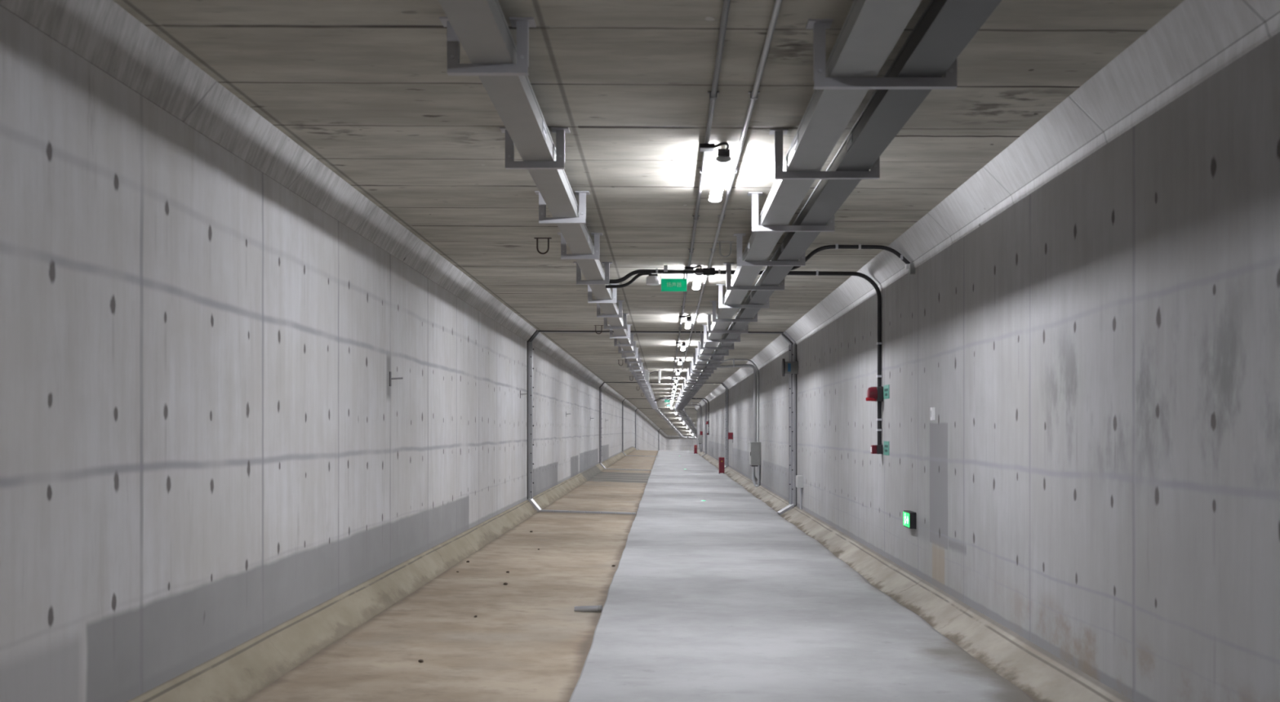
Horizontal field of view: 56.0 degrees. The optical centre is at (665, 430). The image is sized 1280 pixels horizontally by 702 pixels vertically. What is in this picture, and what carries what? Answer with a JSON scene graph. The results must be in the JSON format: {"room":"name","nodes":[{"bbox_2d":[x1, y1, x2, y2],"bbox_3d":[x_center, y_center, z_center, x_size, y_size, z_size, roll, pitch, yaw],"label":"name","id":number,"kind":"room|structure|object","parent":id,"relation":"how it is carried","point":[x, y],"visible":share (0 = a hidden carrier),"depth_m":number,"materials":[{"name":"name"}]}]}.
{"room":"underground passage","nodes":[
{"label":"underground passage","id":0,"kind":"room"},
{"bbox_2d":[0,5,631,701],"bbox_3d":[-2.775,-0.103,39.000,0.250,3.575,106.000,0,0,0],"label":"wall","id":1,"kind":"structure","parent":0,"point":[206,442],"depth_m":6.79,"materials":[{"name":"concrete"}]},
{"bbox_2d":[0,0,633,407],"bbox_3d":[-2.683,-1.927,39.000,0.435,0.475,106.000,0,0,0],"label":"ceiling haunch","id":2,"kind":"structure","parent":1,"relation":"attached to","point":[101,33],"depth_m":7.08,"materials":[{"name":"concrete"}]},
{"bbox_2d":[126,447,633,701],"bbox_3d":[-2.540,1.542,39.000,0.220,0.415,106.000,0,0,0],"label":"curb","id":3,"kind":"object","parent":1,"relation":"attached to","point":[239,673],"depth_m":9.01,"materials":[{"name":"concrete"}]},
{"bbox_2d":[389,371,403,386],"bbox_3d":[-2.592,-0.490,11.560,0.136,0.140,0.060,0,0,0],"label":"pin","id":4,"kind":"object","parent":1,"relation":"attached to","point":[390,378],"visible":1,"depth_m":11.55,"materials":[{"name":"metal"}]},
{"bbox_2d":[527,329,796,515],"bbox_3d":[-0.075,-0.145,23.195,5.158,3.548,0.570,0,0,0],"label":"joint cover","id":5,"kind":"object","parent":1,"relation":"attached to","point":[793,345],"visible":0.98,"depth_m":23.13,"materials":[{"name":"metal"}]},
{"bbox_2d":[599,382,728,470],"bbox_3d":[-0.075,-0.145,48.195,5.158,3.548,0.570,0,0,0],"label":"joint cover","id":6,"kind":"object","parent":1,"relation":"attached to","point":[603,383],"visible":0.98,"depth_m":48.13,"materials":[{"name":"metal"}]},
{"bbox_2d":[622,398,706,456],"bbox_3d":[-0.075,-0.145,73.195,5.158,3.548,0.570,0,0,0],"label":"joint cover","id":7,"kind":"object","parent":1,"relation":"attached to","point":[624,398],"visible":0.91,"depth_m":73.13,"materials":[{"name":"metal"}]},
{"bbox_2d":[243,450,657,701],"bbox_3d":[-0.125,1.735,39.000,4.850,0.330,106.000,0,0,0],"label":"floor","id":8,"kind":"structure","parent":0,"point":[526,641],"depth_m":9.90,"materials":[{"name":"concrete"}]},
{"bbox_2d":[573,604,602,611],"bbox_3d":[-0.690,1.593,10.719,0.250,0.070,0.058,0,0,14],"label":"pipe","id":9,"kind":"object","parent":8,"relation":"on","point":[584,608],"visible":0.98,"depth_m":10.70,"materials":[{"name":"metal"}]},
{"bbox_2d":[568,450,1035,701],"bbox_3d":[0.834,1.653,39.000,2.832,0.135,106.000,0,0,0],"label":"walkway","id":10,"kind":"object","parent":8,"relation":"on","point":[722,597],"visible":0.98,"depth_m":9.95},
{"bbox_2d":[693,444,697,453],"bbox_3d":[2.030,1.312,81.489,0.210,0.600,0.302,0,0,0],"label":"box","id":11,"kind":"object","parent":10,"relation":"on","point":[695,446],"visible":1,"depth_m":81.34,"materials":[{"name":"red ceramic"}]},
{"bbox_2d":[718,457,724,473],"bbox_3d":[2.070,1.313,44.489,0.210,0.600,0.302,0,0,0],"label":"box","id":12,"kind":"object","parent":10,"relation":"on","point":[721,460],"visible":0.99,"depth_m":44.35,"materials":[{"name":"red metal"}]},
{"bbox_2d":[112,0,1184,404],"bbox_3d":[-0.093,-2.026,39.000,4.745,0.277,106.000,0,0,0],"label":"ceiling","id":13,"kind":"structure","parent":0,"point":[365,87],"depth_m":7.32,"materials":[{"name":"concrete"}]},
{"bbox_2d":[439,17,536,75],"bbox_3d":[-0.828,-1.783,5.607,0.435,0.252,0.115,0,0,0],"label":"hanger","id":14,"kind":"object","parent":13,"relation":"attached to","point":[522,24],"visible":0.92,"depth_m":5.58,"materials":[{"name":"metal"}]},
{"bbox_2d":[499,127,570,168],"bbox_3d":[-0.827,-1.783,7.628,0.435,0.252,0.115,0,0,0],"label":"hanger","id":15,"kind":"object","parent":13,"relation":"attached to","point":[510,163],"visible":0.89,"depth_m":7.60,"materials":[{"name":"metal"}]},
{"bbox_2d":[533,237,551,254],"bbox_3d":[-1.220,-1.846,11.950,0.170,0.203,0.040,0,0,0],"label":"loop","id":16,"kind":"object","parent":13,"relation":"hanging from","point":[536,238],"visible":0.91,"depth_m":11.94,"materials":[{"name":"metal"}]},
{"bbox_2d":[534,191,590,223],"bbox_3d":[-0.827,-1.783,9.648,0.435,0.252,0.115,0,0,1],"label":"hanger","id":17,"kind":"object","parent":13,"relation":"attached to","point":[543,219],"visible":0.91,"depth_m":9.62,"materials":[{"name":"metal"}]},
{"bbox_2d":[557,232,603,259],"bbox_3d":[-0.828,-1.783,11.668,0.435,0.252,0.115,0,0,0],"label":"hanger","id":18,"kind":"object","parent":13,"relation":"attached to","point":[597,235],"visible":0.91,"depth_m":11.64,"materials":[{"name":"metal"}]},
{"bbox_2d":[573,262,612,284],"bbox_3d":[-0.827,-1.783,13.688,0.435,0.252,0.115,0,0,1],"label":"hanger","id":19,"kind":"object","parent":13,"relation":"attached to","point":[579,282],"visible":0.91,"depth_m":13.66,"materials":[{"name":"metal"}]},
{"bbox_2d":[594,324,603,333],"bbox_3d":[-1.220,-1.846,21.900,0.170,0.203,0.040,0,0,0],"label":"loop","id":20,"kind":"object","parent":13,"relation":"hanging from","point":[594,325],"visible":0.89,"depth_m":21.89,"materials":[{"name":"metal"}]},
{"bbox_2d":[587,283,618,303],"bbox_3d":[-0.828,-1.783,15.707,0.435,0.252,0.115,0,0,0],"label":"hanger","id":21,"kind":"object","parent":13,"relation":"attached to","point":[590,300],"visible":0.8,"depth_m":15.68,"materials":[{"name":"metal"}]},
{"bbox_2d":[596,300,624,317],"bbox_3d":[-0.827,-1.783,17.727,0.435,0.252,0.115,0,0,0],"label":"hanger","id":22,"kind":"object","parent":13,"relation":"attached to","point":[598,308],"visible":0.85,"depth_m":17.70,"materials":[{"name":"metal"}]},
{"bbox_2d":[601,313,628,328],"bbox_3d":[-0.827,-1.783,19.747,0.435,0.252,0.115,0,0,1],"label":"hanger","id":23,"kind":"object","parent":13,"relation":"attached to","point":[606,326],"visible":0.85,"depth_m":19.72,"materials":[{"name":"metal"}]},
{"bbox_2d":[608,324,631,338],"bbox_3d":[-0.828,-1.783,21.767,0.435,0.252,0.115,0,0,0],"label":"hanger","id":24,"kind":"object","parent":13,"relation":"attached to","point":[628,325],"visible":0.87,"depth_m":21.74,"materials":[{"name":"metal"}]},
{"bbox_2d":[613,333,635,346],"bbox_3d":[-0.827,-1.783,23.788,0.435,0.252,0.115,0,0,1],"label":"hanger","id":25,"kind":"object","parent":13,"relation":"attached to","point":[631,334],"visible":0.85,"depth_m":23.76,"materials":[{"name":"metal"}]},
{"bbox_2d":[617,341,637,352],"bbox_3d":[-0.827,-1.783,25.808,0.435,0.252,0.115,0,0,0],"label":"hanger","id":26,"kind":"object","parent":13,"relation":"attached to","point":[634,342],"visible":0.76,"depth_m":25.78,"materials":[{"name":"metal"}]},
{"bbox_2d":[622,347,639,358],"bbox_3d":[-0.827,-1.783,27.828,0.435,0.252,0.115,0,0,1],"label":"hanger","id":27,"kind":"object","parent":13,"relation":"attached to","point":[637,348],"visible":0.75,"depth_m":27.80,"materials":[{"name":"metal"}]},
{"bbox_2d":[624,352,639,363],"bbox_3d":[-0.827,-1.783,29.848,0.435,0.252,0.115,0,0,1],"label":"hanger","id":28,"kind":"object","parent":13,"relation":"attached to","point":[638,358],"visible":0.73,"depth_m":29.82,"materials":[{"name":"metal"}]},
{"bbox_2d":[626,358,641,367],"bbox_3d":[-0.827,-1.783,31.867,0.435,0.252,0.115,0,0,0],"label":"hanger","id":29,"kind":"object","parent":13,"relation":"attached to","point":[640,363],"visible":0.7,"depth_m":31.84,"materials":[{"name":"metal"}]},
{"bbox_2d":[629,362,643,371],"bbox_3d":[-0.828,-1.783,33.888,0.435,0.252,0.115,0,0,-1],"label":"hanger","id":30,"kind":"object","parent":13,"relation":"attached to","point":[642,367],"visible":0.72,"depth_m":33.86,"materials":[{"name":"metal"}]},
{"bbox_2d":[631,365,644,374],"bbox_3d":[-0.827,-1.783,35.907,0.435,0.252,0.115,0,0,1],"label":"hanger","id":31,"kind":"object","parent":13,"relation":"attached to","point":[633,373],"visible":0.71,"depth_m":35.88,"materials":[{"name":"metal"}]},
{"bbox_2d":[633,369,645,377],"bbox_3d":[-0.827,-1.783,37.928,0.435,0.252,0.115,0,0,1],"label":"hanger","id":32,"kind":"object","parent":13,"relation":"attached to","point":[644,370],"visible":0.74,"depth_m":37.90,"materials":[{"name":"metal"}]},
{"bbox_2d":[635,374,644,380],"bbox_3d":[-0.828,-1.783,39.947,0.435,0.252,0.115,0,0,0],"label":"hanger","id":33,"kind":"object","parent":13,"relation":"attached to","point":[636,379],"visible":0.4,"depth_m":39.92,"materials":[{"name":"metal"}]},
{"bbox_2d":[636,377,647,382],"bbox_3d":[-0.828,-1.783,41.968,0.435,0.252,0.115,0,0,-1],"label":"hanger","id":34,"kind":"object","parent":13,"relation":"attached to","point":[637,381],"visible":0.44,"depth_m":41.94,"materials":[{"name":"metal"}]},
{"bbox_2d":[639,380,648,386],"bbox_3d":[-0.827,-1.783,46.008,0.435,0.252,0.115,0,0,0],"label":"hanger","id":35,"kind":"object","parent":13,"relation":"attached to","point":[640,385],"visible":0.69,"depth_m":45.97,"materials":[{"name":"metal"}]},
{"bbox_2d":[644,369,648,380],"bbox_3d":[-0.585,-1.734,38.000,0.120,0.341,0.100,0,0,0],"label":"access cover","id":36,"kind":"object","parent":13,"relation":"hanging from","point":[646,378],"visible":1,"depth_m":37.95,"materials":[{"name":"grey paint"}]},
{"bbox_2d":[658,369,661,382],"bbox_3d":[-0.190,-1.691,38.000,0.080,0.427,0.100,0,0,0],"label":"access cover","id":37,"kind":"object","parent":13,"relation":"hanging from","point":[660,371],"visible":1,"depth_m":37.95,"materials":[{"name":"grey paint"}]},
{"bbox_2d":[672,368,679,374],"bbox_3d":[0.327,-1.839,38.005,0.215,0.121,1.610,0,0,0],"label":"tube light","id":38,"kind":"object","parent":13,"relation":"attached to","point":[677,370],"visible":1,"depth_m":37.35,"materials":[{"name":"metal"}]},
{"bbox_2d":[674,357,682,364],"bbox_3d":[0.327,-1.839,32.125,0.215,0.121,1.610,0,0,0],"label":"tube light","id":39,"kind":"object","parent":13,"relation":"attached to","point":[680,361],"visible":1,"depth_m":31.49,"materials":[{"name":"metal"}]},
{"bbox_2d":[675,341,685,351],"bbox_3d":[0.327,-1.839,26.245,0.215,0.121,1.610,0,0,0],"label":"tube light","id":40,"kind":"object","parent":13,"relation":"attached to","point":[683,344],"visible":1,"depth_m":25.61,"materials":[{"name":"metal"}]},
{"bbox_2d":[679,314,692,328],"bbox_3d":[0.327,-1.839,20.365,0.215,0.121,1.610,0,0,0],"label":"tube light","id":41,"kind":"object","parent":13,"relation":"attached to","point":[688,322],"visible":1,"depth_m":19.73,"materials":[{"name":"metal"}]},
{"bbox_2d":[684,321,691,328],"bbox_3d":[0.385,-1.800,20.460,0.092,0.038,1.380,0,0,0],"label":"diffuser","id":42,"kind":"object","parent":41,"relation":"attached to","point":[687,326],"depth_m":20.48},
{"bbox_2d":[681,386,697,393],"bbox_3d":[1.021,-1.746,52.068,0.722,0.306,0.115,0,0,-1],"label":"hanger","id":43,"kind":"object","parent":13,"relation":"attached to","point":[682,386],"visible":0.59,"depth_m":52.05,"materials":[{"name":"metal"}]},
{"bbox_2d":[682,382,699,390],"bbox_3d":[1.021,-1.746,48.028,0.722,0.306,0.115,0,0,0],"label":"hanger","id":44,"kind":"object","parent":13,"relation":"attached to","point":[682,382],"visible":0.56,"depth_m":48.01,"materials":[{"name":"metal"}]},
{"bbox_2d":[684,380,701,388],"bbox_3d":[1.021,-1.746,46.008,0.722,0.306,0.115,0,0,0],"label":"hanger","id":45,"kind":"object","parent":13,"relation":"attached to","point":[700,387],"visible":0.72,"depth_m":45.99,"materials":[{"name":"metal"}]},
{"bbox_2d":[684,377,702,386],"bbox_3d":[1.022,-1.746,43.987,0.722,0.306,0.115,0,0,1],"label":"hanger","id":46,"kind":"object","parent":13,"relation":"attached to","point":[684,378],"visible":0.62,"depth_m":43.97,"materials":[{"name":"metal"}]},
{"bbox_2d":[684,265,703,289],"bbox_3d":[0.327,-1.839,14.485,0.215,0.121,1.610,0,0,0],"label":"tube light","id":47,"kind":"object","parent":13,"relation":"attached to","point":[699,273],"visible":0.99,"depth_m":13.96,"materials":[{"name":"metal"}]},
{"bbox_2d":[692,275,702,289],"bbox_3d":[0.385,-1.800,14.580,0.092,0.038,1.380,0,0,0],"label":"diffuser","id":48,"kind":"object","parent":47,"relation":"attached to","point":[697,280],"depth_m":14.55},
{"bbox_2d":[684,375,704,384],"bbox_3d":[1.021,-1.746,41.968,0.722,0.306,0.115,0,0,-1],"label":"hanger","id":49,"kind":"object","parent":13,"relation":"attached to","point":[686,383],"visible":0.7,"depth_m":41.94,"materials":[{"name":"metal"}]},
{"bbox_2d":[686,373,706,382],"bbox_3d":[1.021,-1.746,39.947,0.722,0.306,0.115,0,0,0],"label":"hanger","id":50,"kind":"object","parent":13,"relation":"attached to","point":[687,380],"visible":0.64,"depth_m":39.92,"materials":[{"name":"metal"}]},
{"bbox_2d":[687,369,708,379],"bbox_3d":[1.021,-1.746,37.928,0.722,0.306,0.115,0,0,1],"label":"hanger","id":51,"kind":"object","parent":13,"relation":"attached to","point":[688,378],"visible":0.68,"depth_m":37.90,"materials":[{"name":"metal"}]},
{"bbox_2d":[688,366,711,376],"bbox_3d":[1.021,-1.746,35.907,0.722,0.306,0.115,0,0,1],"label":"hanger","id":52,"kind":"object","parent":13,"relation":"attached to","point":[689,366],"visible":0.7,"depth_m":35.88,"materials":[{"name":"metal"}]},
{"bbox_2d":[670,0,730,432],"bbox_3d":[11.176,-0.594,66.376,21.880,2.608,158.752,0,0,0],"label":"conduit","id":53,"kind":"object","parent":13,"relation":"attached to","point":[713,93],"visible":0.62,"depth_m":7.20,"materials":[{"name":"metal"}]},
{"bbox_2d":[688,362,713,373],"bbox_3d":[1.021,-1.746,33.888,0.722,0.306,0.115,0,0,-1],"label":"hanger","id":54,"kind":"object","parent":13,"relation":"attached to","point":[691,370],"visible":0.7,"depth_m":33.86,"materials":[{"name":"metal"}]},
{"bbox_2d":[690,358,716,369],"bbox_3d":[1.022,-1.746,31.867,0.722,0.306,0.115,0,0,1],"label":"hanger","id":55,"kind":"object","parent":13,"relation":"attached to","point":[692,359],"visible":0.73,"depth_m":31.85,"materials":[{"name":"metal"}]},
{"bbox_2d":[692,353,719,365],"bbox_3d":[1.021,-1.746,29.848,0.722,0.306,0.115,0,0,1],"label":"hanger","id":56,"kind":"object","parent":13,"relation":"attached to","point":[695,364],"visible":0.71,"depth_m":29.82,"materials":[{"name":"metal"}]},
{"bbox_2d":[693,347,724,360],"bbox_3d":[1.021,-1.746,27.828,0.722,0.306,0.115,0,0,1],"label":"hanger","id":57,"kind":"object","parent":13,"relation":"attached to","point":[696,348],"visible":0.76,"depth_m":27.80,"materials":[{"name":"metal"}]},
{"bbox_2d":[696,341,728,355],"bbox_3d":[1.021,-1.746,25.808,0.722,0.306,0.115,0,0,0],"label":"hanger","id":58,"kind":"object","parent":13,"relation":"attached to","point":[699,342],"visible":0.73,"depth_m":25.78,"materials":[{"name":"metal"}]},
{"bbox_2d":[698,142,731,202],"bbox_3d":[0.327,-1.839,8.605,0.215,0.121,1.610,0,0,0],"label":"tube light","id":59,"kind":"object","parent":13,"relation":"attached to","point":[723,158],"visible":1,"depth_m":8.20,"materials":[{"name":"metal"}]},
{"bbox_2d":[709,160,729,201],"bbox_3d":[0.385,-1.800,8.700,0.092,0.038,1.380,0,0,0],"label":"diffuser","id":60,"kind":"object","parent":59,"relation":"attached to","point":[721,170],"depth_m":8.62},
{"bbox_2d":[698,333,733,349],"bbox_3d":[1.022,-1.746,23.788,0.722,0.306,0.115,0,0,1],"label":"hanger","id":61,"kind":"object","parent":13,"relation":"attached to","point":[701,335],"visible":0.71,"depth_m":23.76,"materials":[{"name":"metal"}]},
{"bbox_2d":[702,324,740,342],"bbox_3d":[1.021,-1.746,21.767,0.722,0.306,0.115,0,0,0],"label":"hanger","id":62,"kind":"object","parent":13,"relation":"attached to","point":[705,340],"visible":0.77,"depth_m":21.74,"materials":[{"name":"metal"}]},
{"bbox_2d":[716,240,733,257],"bbox_3d":[0.600,-1.836,12.100,0.170,0.203,0.040,0,0,0],"label":"loop","id":63,"kind":"object","parent":13,"relation":"hanging from","point":[719,242],"visible":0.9,"depth_m":12.09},
{"bbox_2d":[706,314,747,333],"bbox_3d":[1.021,-1.746,19.747,0.722,0.306,0.115,0,0,0],"label":"hanger","id":64,"kind":"object","parent":13,"relation":"attached to","point":[709,331],"visible":0.76,"depth_m":19.72,"materials":[{"name":"metal"}]},
{"bbox_2d":[671,0,782,435],"bbox_3d":[11.290,-0.593,66.262,21.653,2.608,158.525,0,0,0],"label":"conduit","id":65,"kind":"object","parent":13,"relation":"attached to","point":[777,5],"visible":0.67,"depth_m":7.41,"materials":[{"name":"metal"}]},
{"bbox_2d":[710,301,757,322],"bbox_3d":[1.021,-1.746,17.727,0.722,0.306,0.115,0,0,0],"label":"hanger","id":66,"kind":"object","parent":13,"relation":"attached to","point":[755,318],"visible":0.77,"depth_m":17.70,"materials":[{"name":"metal"}]},
{"bbox_2d":[715,284,768,308],"bbox_3d":[1.021,-1.746,15.707,0.722,0.306,0.115,0,0,-1],"label":"hanger","id":67,"kind":"object","parent":13,"relation":"attached to","point":[766,305],"visible":0.8,"depth_m":15.68,"materials":[{"name":"metal"}]},
{"bbox_2d":[723,262,784,290],"bbox_3d":[1.020,-1.746,13.688,0.722,0.306,0.115,0,0,-1],"label":"hanger","id":68,"kind":"object","parent":13,"relation":"attached to","point":[781,287],"visible":0.77,"depth_m":13.66,"materials":[{"name":"metal"}]},
{"bbox_2d":[733,233,805,266],"bbox_3d":[1.021,-1.746,11.668,0.722,0.306,0.115,0,0,0],"label":"hanger","id":69,"kind":"object","parent":13,"relation":"attached to","point":[802,262],"visible":0.82,"depth_m":11.64,"materials":[{"name":"metal"}]},
{"bbox_2d":[747,191,834,231],"bbox_3d":[1.021,-1.746,9.648,0.722,0.306,0.115,0,0,0],"label":"hanger","id":70,"kind":"object","parent":13,"relation":"attached to","point":[755,227],"visible":0.77,"depth_m":9.62,"materials":[{"name":"metal"}]},
{"bbox_2d":[675,0,921,437],"bbox_3d":[11.436,-0.396,66.123,21.362,2.668,158.247,0,0,0],"label":"cable tray","id":71,"kind":"object","parent":70,"relation":"hanging from","point":[870,30],"visible":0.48,"depth_m":6.36,"materials":[{"name":"grey paint"}]},
{"bbox_2d":[680,0,1001,433],"bbox_3d":[11.591,-0.396,65.968,21.052,2.668,157.937,0,0,0],"label":"cable tray","id":72,"kind":"object","parent":70,"relation":"hanging from","point":[944,28],"visible":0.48,"depth_m":6.39,"materials":[{"name":"grey metal"}]},
{"bbox_2d":[791,244,910,270],"bbox_3d":[1.827,-1.754,12.166,1.291,0.228,0.262,0,0,16],"label":"conduit","id":73,"kind":"object","parent":72,"relation":"attached to","point":[859,246],"visible":0.83,"depth_m":12.08,"materials":[{"name":"black plastic"}]},
{"bbox_2d":[768,128,879,179],"bbox_3d":[1.022,-1.746,7.628,0.722,0.306,0.115,0,0,1],"label":"hanger","id":74,"kind":"object","parent":13,"relation":"attached to","point":[874,172],"visible":0.78,"depth_m":7.60,"materials":[{"name":"metal"}]},
{"bbox_2d":[805,18,956,89],"bbox_3d":[1.021,-1.746,5.607,0.722,0.306,0.115,0,0,0],"label":"hanger","id":75,"kind":"object","parent":13,"relation":"attached to","point":[948,82],"visible":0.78,"depth_m":5.58,"materials":[{"name":"metal"}]},
{"bbox_3d":[-0.828,-1.783,80.348,0.435,0.252,0.115,0,0,0],"label":"hanger","id":76,"kind":"object","parent":13,"relation":"attached to","visible":0},
{"bbox_2d":[438,0,695,437],"bbox_3d":[10.604,-0.465,66.954,23.022,2.678,159.909,0,0,0],"label":"cable tray","id":77,"kind":"object","parent":76,"relation":"hanging from","point":[481,27],"visible":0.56,"depth_m":6.60,"materials":[{"name":"grey paint"}]},
{"bbox_2d":[631,408,697,450],"bbox_3d":[13.607,1.184,120.456,33.014,6.149,56.911,0,0,0],"label":"wall","id":78,"kind":"structure","parent":0,"point":[646,436],"depth_m":114.07,"materials":[{"name":"concrete"}]},
{"bbox_2d":[631,404,693,437],"bbox_3d":[13.607,-0.640,120.456,33.014,3.049,56.911,0,0,0],"label":"trim","id":79,"kind":"structure","parent":78,"relation":"attached to","point":[633,406],"depth_m":113.79,"materials":[{"name":"concrete"}]},
{"bbox_2d":[635,408,697,449],"bbox_3d":[0.079,0.000,98.197,5.158,3.548,0.570,0,0,4],"label":"joint cover","id":80,"kind":"object","parent":78,"relation":"attached to","point":[637,408],"visible":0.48,"depth_m":98.23,"materials":[{"name":"metal"}]},
{"bbox_2d":[657,428,688,450],"bbox_3d":[1.827,1.650,123.135,5.158,3.548,0.570,0,0,4],"label":"joint cover","id":81,"kind":"object","parent":78,"relation":"attached to","point":[660,428],"visible":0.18,"depth_m":123.14,"materials":[{"name":"metal"}]},
{"bbox_2d":[634,404,697,435],"bbox_3d":[13.826,-0.740,120.238,32.583,2.851,56.476,0,0,0],"label":"ceiling","id":82,"kind":"structure","parent":0,"point":[651,414],"depth_m":108.15,"materials":[{"name":"concrete"}]},
{"bbox_2d":[697,408,697,448],"bbox_3d":[16.309,1.229,117.755,27.618,6.189,51.511,0,0,0],"label":"wall","id":83,"kind":"structure","parent":0,"point":[697,409],"depth_m":94.40,"materials":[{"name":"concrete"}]},
{"bbox_2d":[697,31,1279,701],"bbox_3d":[2.625,-0.057,39.000,0.250,3.615,106.000,0,0,0],"label":"wall","id":84,"kind":"structure","parent":0,"point":[1095,475],"depth_m":6.95,"materials":[{"name":"concrete"}]},
{"bbox_2d":[653,396,709,432],"bbox_3d":[0.898,-0.840,69.252,3.197,2.120,0.174,0,0,0],"label":"conduit","id":85,"kind":"object","parent":84,"relation":"attached to","point":[665,397],"visible":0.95,"depth_m":69.18,"materials":[{"name":"black plastic"}]},
{"bbox_2d":[697,434,702,452],"bbox_3d":[2.362,0.909,82.300,0.283,1.195,0.670,0,0,0],"label":"electrical box","id":86,"kind":"object","parent":84,"relation":"attached to","point":[700,437],"visible":0.98,"depth_m":81.99,"materials":[{"name":"grey paint"}]},
{"bbox_2d":[686,404,701,434],"bbox_3d":[1.837,-0.714,82.175,1.126,2.049,0.229,0,0,0],"label":"conduit","id":87,"kind":"object","parent":86,"relation":"attached to","point":[686,405],"visible":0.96,"depth_m":82.10,"materials":[{"name":"metal"}]},
{"bbox_2d":[687,402,702,431],"bbox_3d":[1.875,-0.790,82.250,1.200,2.201,0.142,0,0,0],"label":"conduit","id":88,"kind":"object","parent":86,"relation":"attached to","point":[689,402],"visible":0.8,"depth_m":82.18,"materials":[{"name":"metal"}]},
{"bbox_2d":[728,432,733,443],"bbox_3d":[2.409,0.287,44.600,0.188,0.385,0.100,0,0,0],"label":"fire sign","id":89,"kind":"object","parent":84,"relation":"attached to","point":[730,434],"visible":1,"depth_m":44.57,"materials":[{"name":"red plastic"}]},
{"bbox_2d":[605,265,882,444],"bbox_3d":[0.898,-0.840,13.952,3.197,2.120,0.174,0,0,0],"label":"conduit","id":90,"kind":"object","parent":84,"relation":"attached to","point":[711,271],"visible":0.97,"depth_m":13.88,"materials":[{"name":"black plastic"}]},
{"bbox_2d":[645,274,660,285],"bbox_3d":[-0.145,-1.740,13.900,0.166,0.120,0.166,0,0,0],"label":"loudspeaker","id":91,"kind":"object","parent":90,"relation":"attached to","point":[652,279],"visible":1,"depth_m":13.84,"materials":[{"name":"white plastic"}]},
{"bbox_2d":[661,273,687,291],"bbox_3d":[0.097,-1.708,13.884,0.298,0.225,0.018,0,0,0],"label":"hanging sign","id":92,"kind":"object","parent":90,"relation":"hanging from","point":[667,284],"visible":1,"depth_m":13.88,"materials":[{"name":"green plastic"}]},
{"bbox_2d":[866,386,883,401],"bbox_3d":[2.405,-0.415,13.880,0.191,0.170,0.167,0,0,0],"label":"fire alarm","id":93,"kind":"object","parent":90,"relation":"attached to","point":[873,393],"visible":1,"depth_m":13.80,"materials":[{"name":"red plastic"}]},
{"bbox_2d":[748,441,760,487],"bbox_3d":[2.361,0.909,31.900,0.283,1.195,0.670,0,0,0],"label":"electrical box","id":94,"kind":"object","parent":84,"relation":"attached to","point":[754,446],"visible":1,"depth_m":31.58,"materials":[{"name":"grey paint"}]},
{"bbox_2d":[714,364,756,441],"bbox_3d":[1.842,-0.714,31.829,1.141,2.048,0.192,0,0,8],"label":"conduit","id":95,"kind":"object","parent":94,"relation":"attached to","point":[753,366],"visible":0.98,"depth_m":31.69,"materials":[{"name":"metal"}]},
{"bbox_2d":[717,358,759,441],"bbox_3d":[1.871,-0.790,31.820,1.207,2.201,0.111,0,0,5],"label":"conduit","id":96,"kind":"object","parent":94,"relation":"attached to","point":[733,359],"visible":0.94,"depth_m":31.78,"materials":[{"name":"metal"}]},
{"bbox_2d":[782,358,798,376],"bbox_3d":[2.356,-1.180,22.750,0.295,0.340,0.340,0,0,0],"label":"pipe stub","id":97,"kind":"object","parent":84,"relation":"attached to","point":[788,367],"visible":1,"depth_m":22.65,"materials":[{"name":"grey metal"}]},
{"bbox_2d":[795,475,803,509],"bbox_3d":[2.449,1.143,22.000,0.109,0.615,0.280,0,0,0],"label":"junction box","id":98,"kind":"object","parent":84,"relation":"attached to","point":[799,478],"visible":1,"depth_m":21.86,"materials":[{"name":"metal"}]},
{"bbox_2d":[871,444,883,453],"bbox_3d":[2.436,0.225,13.880,0.129,0.104,0.100,0,0,0],"label":"fire alarm","id":99,"kind":"object","parent":84,"relation":"attached to","point":[875,449],"visible":1,"depth_m":13.83,"materials":[{"name":"red plastic"}]},
{"bbox_2d":[883,384,888,399],"bbox_3d":[2.498,-0.430,13.600,0.012,0.156,0.320,0,0,0],"label":"tag","id":100,"kind":"object","parent":84,"relation":"attached to","point":[886,388],"visible":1,"depth_m":13.61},
{"bbox_2d":[883,440,888,455],"bbox_3d":[2.498,0.205,13.600,0.012,0.156,0.320,0,0,0],"label":"tag","id":101,"kind":"object","parent":84,"relation":"attached to","point":[886,444],"visible":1,"depth_m":13.61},
{"bbox_2d":[902,510,915,528],"bbox_3d":[2.466,0.905,12.160,0.074,0.164,0.320,0,0,0],"label":"exit sign","id":102,"kind":"object","parent":84,"relation":"attached to","point":[908,517],"visible":1,"depth_m":12.02,"materials":[{"name":"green plastic"}]},
{"bbox_2d":[905,262,915,274],"bbox_3d":[2.456,-1.620,12.080,0.092,0.110,0.070,0,0,0],"label":"wall box","id":103,"kind":"object","parent":84,"relation":"attached to","point":[910,267],"visible":1,"depth_m":12.05,"materials":[{"name":"grey paint"}]},
{"bbox_2d":[697,448,1133,701],"bbox_3d":[2.300,1.625,39.000,0.400,0.350,106.000,0,0,0],"label":"curb","id":104,"kind":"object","parent":84,"relation":"attached to","point":[1039,673],"depth_m":9.53,"materials":[{"name":"concrete"}]},
{"bbox_2d":[929,407,934,420],"bbox_3d":[2.485,-0.150,11.200,0.036,0.120,0.080,0,0,0],"label":"switch plate","id":105,"kind":"object","parent":84,"relation":"attached to","point":[932,409],"visible":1,"depth_m":11.16,"materials":[{"name":"white plastic"}]},
{"bbox_2d":[696,0,1279,408],"bbox_3d":[2.515,-1.871,39.000,0.470,0.533,106.000,0,0,0],"label":"ceiling haunch","id":106,"kind":"structure","parent":84,"relation":"attached to","point":[1197,39],"depth_m":6.94,"materials":[{"name":"concrete"}]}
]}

